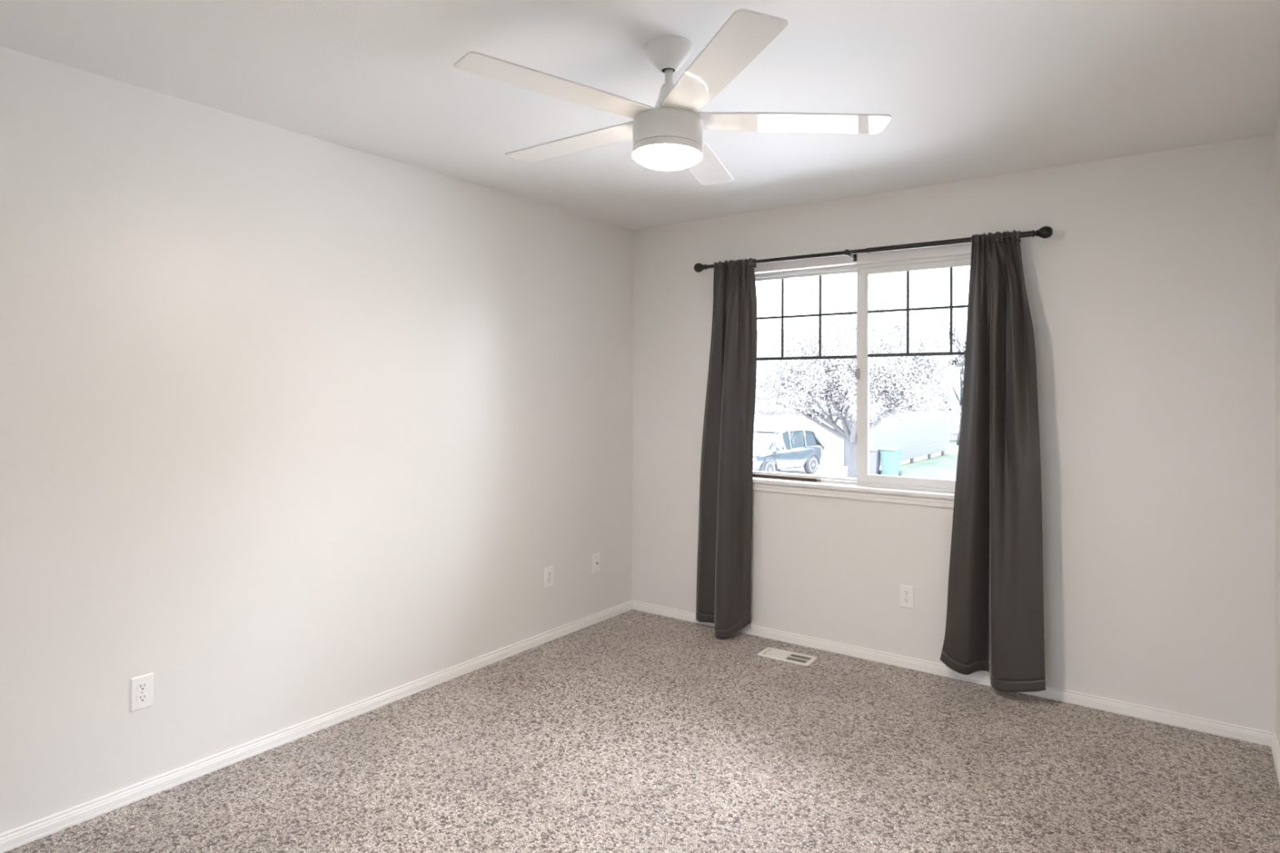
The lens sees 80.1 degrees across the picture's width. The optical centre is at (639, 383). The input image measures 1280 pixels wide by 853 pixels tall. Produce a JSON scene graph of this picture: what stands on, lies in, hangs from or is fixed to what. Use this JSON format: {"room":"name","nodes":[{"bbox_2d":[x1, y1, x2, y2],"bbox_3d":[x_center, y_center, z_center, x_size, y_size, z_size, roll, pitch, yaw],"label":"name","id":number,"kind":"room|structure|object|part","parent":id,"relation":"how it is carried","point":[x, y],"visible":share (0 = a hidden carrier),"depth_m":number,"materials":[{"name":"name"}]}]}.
{"room":"empty bedroom","nodes":[
{"label":"empty bedroom","id":0,"kind":"room"},
{"bbox_2d":[0,46,633,834],"bbox_3d":[-1.934,0.199,2.454,0.160,2.440,6.200,0,-1,36],"label":"wall","id":1,"kind":"structure","parent":0,"point":[295,428],"depth_m":2.94,"materials":[{"name":"white paint"}]},
{"bbox_2d":[129,672,153,712],"bbox_3d":[-1.710,1.061,2.617,0.007,0.114,0.070,0,-1,36],"label":"electrical outlet","id":2,"kind":"object","parent":1,"relation":"attached to","point":[141,686],"visible":1,"depth_m":2.61,"materials":[{"name":"white plastic"}]},
{"bbox_2d":[137,693,147,703],"bbox_3d":[-1.708,1.080,2.615,0.002,0.028,0.034,0,-1,36],"label":"receptacle","id":3,"kind":"object","parent":2,"relation":"attached to","point":[142,698],"depth_m":2.61,"materials":[{"name":"white plastic"}]},
{"bbox_2d":[137,681,147,692],"bbox_3d":[-1.708,1.041,2.616,0.002,0.028,0.034,0,-1,36],"label":"receptacle","id":4,"kind":"object","parent":2,"relation":"attached to","point":[142,686],"depth_m":2.61,"materials":[{"name":"white plastic"}]},
{"bbox_2d":[0,600,632,852],"bbox_3d":[-1.868,1.395,2.392,0.016,0.058,6.200,0,-1,36],"label":"baseboard","id":5,"kind":"structure","parent":1,"relation":"attached to","point":[18,837],"depth_m":2.94,"materials":[{"name":"white paint"}]},
{"bbox_2d":[544,565,553,588],"bbox_3d":[-0.509,1.085,4.269,0.007,0.114,0.070,0,-1,36],"label":"electrical outlet","id":6,"kind":"object","parent":1,"relation":"attached to","point":[548,571],"visible":1,"depth_m":4.26,"materials":[{"name":"white plastic"}]},
{"bbox_2d":[591,552,599,573],"bbox_3d":[-0.260,1.086,4.604,0.016,0.114,0.070,0,-1,36],"label":"cable jack","id":7,"kind":"object","parent":1,"relation":"attached to","point":[596,557],"visible":1,"depth_m":4.60,"materials":[{"name":"white plastic"}]},
{"bbox_2d":[0,0,1279,230],"bbox_3d":[-0.574,-1.099,1.479,3.509,0.150,6.520,0,-1,36],"label":"ceiling","id":8,"kind":"structure","parent":0,"point":[969,89],"depth_m":2.50,"materials":[{"name":"white paint"}]},
{"bbox_2d":[453,8,891,185],"bbox_3d":[0.051,-0.834,2.324,1.220,0.361,1.272,0,-1,36],"label":"ceiling fan","id":9,"kind":"object","parent":8,"relation":"hanging from","point":[668,135],"visible":1,"depth_m":2.21,"materials":[{"name":"white plastic"}]},
{"bbox_3d":[-0.211,-0.808,2.090,0.588,0.006,0.128,3,1,-35],"label":"blade","id":10,"kind":"part","parent":9,"relation":"part of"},
{"bbox_3d":[-0.202,-0.794,2.513,0.588,0.006,0.128,0,1,37],"label":"blade","id":11,"kind":"part","parent":9,"relation":"part of","materials":[{"name":"white plastic"}]},
{"bbox_3d":[0.203,-0.779,2.635,0.128,0.006,0.588,-2,-3,19],"label":"blade","id":12,"kind":"part","parent":9,"relation":"part of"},
{"bbox_3d":[0.189,-0.801,1.951,0.128,0.006,0.588,5,-3,-17],"label":"blade","id":13,"kind":"part","parent":9,"relation":"part of","materials":[{"name":"white plastic"}]},
{"bbox_3d":[0.445,-0.784,2.288,0.588,0.006,0.128,1,-5,1],"label":"blade","id":14,"kind":"part","parent":9,"relation":"part of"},
{"bbox_2d":[4,609,1279,852],"bbox_3d":[-0.585,1.516,1.458,3.509,0.200,6.520,0,-1,36],"label":"floor","id":15,"kind":"structure","parent":0,"point":[632,731],"depth_m":2.80,"materials":[{"name":"carpet"}]},
{"bbox_2d":[757,647,817,666],"bbox_3d":[0.777,1.438,4.019,0.284,0.009,0.138,0,-1,34],"label":"floor vent","id":16,"kind":"object","parent":15,"relation":"in","point":[769,652],"visible":1,"depth_m":4.01,"materials":[{"name":"white metal"}]},
{"bbox_2d":[631,134,1275,733],"bbox_3d":[1.290,0.225,4.041,3.509,2.440,0.160,0,-1,36],"label":"wall","id":17,"kind":"structure","parent":0,"point":[1151,291],"depth_m":3.41,"materials":[{"name":"white paint"}]},
{"bbox_2d":[752,253,970,508],"bbox_3d":[1.174,-0.015,4.101,1.610,1.257,0.184,0,-1,36],"label":"window","id":18,"kind":"structure","parent":17,"relation":"in","point":[935,492],"depth_m":4.10,"materials":[{"name":"white plastic"}]},
{"bbox_2d":[752,473,821,481],"bbox_3d":[0.798,0.538,4.383,0.510,0.017,0.016,0,-1,36],"label":"stick","id":19,"kind":"object","parent":18,"relation":"on","point":[753,474],"visible":0.8,"depth_m":4.35,"materials":[{"name":"brown wood"}]},
{"bbox_2d":[756,275,857,360],"bbox_3d":[0.929,-0.374,4.360,0.730,0.472,0.010,0,-1,36],"label":"grille","id":20,"kind":"object","parent":18,"relation":"attached to","point":[780,277],"depth_m":4.37,"materials":[{"name":"grey"}]},
{"bbox_3d":[0.932,-0.045,4.362,0.759,1.155,0.043,0,-1,36],"label":"fixed lite frame","id":21,"kind":"part","parent":18,"relation":"part of","materials":[{"name":"white plastic"}]},
{"bbox_3d":[1.150,0.557,4.067,1.610,0.021,0.112,0,-1,36],"label":"sill","id":22,"kind":"part","parent":18,"relation":"part of","materials":[{"name":"white plastic"}]},
{"bbox_3d":[1.204,-0.045,4.104,0.020,1.151,0.004,0,-1,36],"label":"sash pull rail","id":23,"kind":"part","parent":18,"relation":"part of","materials":[{"name":"white plastic"}]},
{"bbox_3d":[1.482,-0.046,3.920,0.745,1.155,0.024,0,-1,36],"label":"sliding sash","id":24,"kind":"part","parent":18,"relation":"part of","materials":[{"name":"clear glass"}]},
{"bbox_2d":[867,266,967,357],"bbox_3d":[1.490,-0.366,3.911,0.649,0.446,0.010,0,-1,36],"label":"grille","id":25,"kind":"object","parent":18,"relation":"attached to","point":[889,270],"depth_m":3.97,"materials":[{"name":"grey"}]},
{"bbox_2d":[693,226,1053,272],"bbox_3d":[1.109,-0.673,4.011,1.894,0.088,0.117,0,-1,36],"label":"curtain rod","id":26,"kind":"object","parent":17,"relation":"attached to","point":[1046,232],"visible":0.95,"depth_m":3.85,"materials":[{"name":"black metal"}]},
{"bbox_2d":[695,257,757,638],"bbox_3d":[0.469,0.361,4.386,0.412,2.150,0.160,0,-1,36],"label":"curtain","id":27,"kind":"object","parent":26,"relation":"hanging from","point":[723,580],"visible":1,"depth_m":4.35,"materials":[{"name":"grey fabric"}]},
{"bbox_2d":[940,229,1045,692],"bbox_3d":[1.650,0.348,3.562,0.469,2.119,0.118,0,-1,44],"label":"curtain","id":28,"kind":"object","parent":26,"relation":"hanging from","point":[995,615],"visible":1,"depth_m":3.52,"materials":[{"name":"grey fabric"}]},
{"bbox_2d":[899,584,914,608],"bbox_3d":[1.358,1.085,3.879,0.070,0.114,0.007,0,-1,36],"label":"electrical outlet","id":29,"kind":"object","parent":17,"relation":"attached to","point":[906,592],"visible":1,"depth_m":3.88,"materials":[{"name":"white plastic"}]},
{"bbox_2d":[902,597,910,604],"bbox_3d":[1.356,1.104,3.877,0.034,0.028,0.002,0,-1,36],"label":"receptacle","id":30,"kind":"object","parent":29,"relation":"attached to","point":[905,600],"depth_m":3.88,"materials":[{"name":"white plastic"}]},
{"bbox_2d":[902,590,910,595],"bbox_3d":[1.356,1.065,3.877,0.034,0.028,0.002,0,-1,36],"label":"receptacle","id":31,"kind":"object","parent":29,"relation":"attached to","point":[905,593],"depth_m":3.88,"materials":[{"name":"white plastic"}]},
{"bbox_2d":[632,600,1273,746],"bbox_3d":[1.234,1.420,3.960,3.189,0.058,0.016,0,-1,36],"label":"baseboard","id":32,"kind":"structure","parent":17,"relation":"attached to","point":[1165,717],"depth_m":3.65,"materials":[{"name":"white paint"}]},
{"bbox_2d":[1274,117,1279,748],"bbox_3d":[0.774,0.194,0.484,0.160,2.440,6.200,0,-1,36],"label":"wall","id":33,"kind":"structure","parent":0,"point":[1277,135],"depth_m":2.94,"materials":[{"name":"white paint"}]},
{"bbox_2d":[1271,732,1279,786],"bbox_3d":[0.698,1.390,0.526,0.016,0.058,6.200,0,-1,36],"label":"baseboard","id":34,"kind":"structure","parent":33,"relation":"attached to","point":[1274,746],"depth_m":2.89,"materials":[{"name":"white paint"}]},
{"label":"outside","id":35,"kind":"structure","parent":0,"visible":0},
{"bbox_2d":[880,440,958,479],"bbox_3d":[8.762,3.545,17.019,120.000,0.270,150.000,0,-1,36],"label":"lawn","id":36,"kind":"structure","parent":35,"point":[944,466],"depth_m":32.33,"materials":[{"name":"green plant"}]},
{"bbox_2d":[754,322,959,471],"bbox_3d":[6.521,0.400,38.838,15.520,6.290,13.000,0,-1,36],"label":"house","id":37,"kind":"structure","parent":36,"relation":"on","point":[918,442],"depth_m":33.89,"materials":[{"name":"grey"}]},
{"bbox_2d":[928,303,966,444],"bbox_3d":[19.113,-0.565,44.940,10.053,8.451,7.780,0,-1,29],"label":"bare tree","id":38,"kind":"object","parent":36,"relation":"on","point":[960,402],"visible":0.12,"depth_m":44.77,"materials":[{"name":"grey plant"}]},
{"bbox_2d":[942,355,964,440],"bbox_3d":[23.953,0.751,52.371,11.200,5.950,10.000,0,-1,36],"label":"house","id":39,"kind":"structure","parent":36,"relation":"on","point":[953,425],"depth_m":49.35,"materials":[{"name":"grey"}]},
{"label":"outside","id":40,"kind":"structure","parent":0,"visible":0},
{"bbox_2d":[775,467,950,479],"bbox_3d":[7.615,3.488,15.443,60.000,0.250,24.900,0,-1,36],"label":"driveway","id":41,"kind":"structure","parent":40,"point":[797,470],"depth_m":29.84,"materials":[{"name":"white concrete"}]},
{"bbox_2d":[752,426,824,473],"bbox_3d":[5.046,2.571,29.041,4.620,1.778,2.240,1,-1,-43],"label":"car","id":42,"kind":"object","parent":41,"relation":"on","point":[775,448],"visible":0.71,"depth_m":28.54,"materials":[{"name":"grey paint"}]},
{"bbox_3d":[5.187,1.738,30.003,1.734,0.094,0.037,1,-1,-43],"label":"roof rail","id":43,"kind":"part","parent":42,"relation":"part of","materials":[{"name":"white"}]},
{"bbox_2d":[776,445,784,451],"bbox_3d":[5.104,2.361,27.743,0.150,0.198,0.260,1,-1,-43],"label":"mirror","id":44,"kind":"object","parent":42,"relation":"attached to","point":[779,448],"depth_m":27.68,"materials":[{"name":"grey paint"}]},
{"bbox_3d":[6.012,1.734,29.118,1.734,0.094,0.037,1,-1,-43],"label":"roof rail","id":45,"kind":"part","parent":42,"relation":"part of","materials":[{"name":"white"}]},
{"bbox_2d":[755,291,966,478],"bbox_3d":[7.161,0.105,25.558,7.332,6.694,7.353,1,-1,-36],"label":"blossoming tree","id":46,"kind":"object","parent":41,"relation":"on","point":[887,375],"visible":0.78,"depth_m":24.83,"materials":[{"name":"grey plant"}]},
{"bbox_2d":[869,448,881,475],"bbox_3d":[8.775,2.962,28.859,0.608,1.026,0.762,0,-1,33],"label":"wheelie bin","id":47,"kind":"object","parent":41,"relation":"on","point":[874,453],"visible":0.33,"depth_m":28.55,"materials":[{"name":"grey plastic"}]},
{"bbox_3d":[8.756,2.490,28.831,0.608,0.083,0.686,0,-1,33],"label":"lid","id":48,"kind":"part","parent":47,"relation":"part of","materials":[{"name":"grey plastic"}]},
{"bbox_2d":[879,447,902,475],"bbox_3d":[9.438,2.942,28.626,0.632,1.068,0.793,0,-1,41],"label":"wheelie bin","id":49,"kind":"object","parent":41,"relation":"on","point":[891,457],"visible":0.91,"depth_m":28.39,"materials":[{"name":"green plastic"}]},
{"bbox_3d":[9.415,2.451,28.600,0.632,0.087,0.714,0,-1,41],"label":"lid","id":50,"kind":"part","parent":49,"relation":"part of","materials":[{"name":"teal plastic"}]}
]}

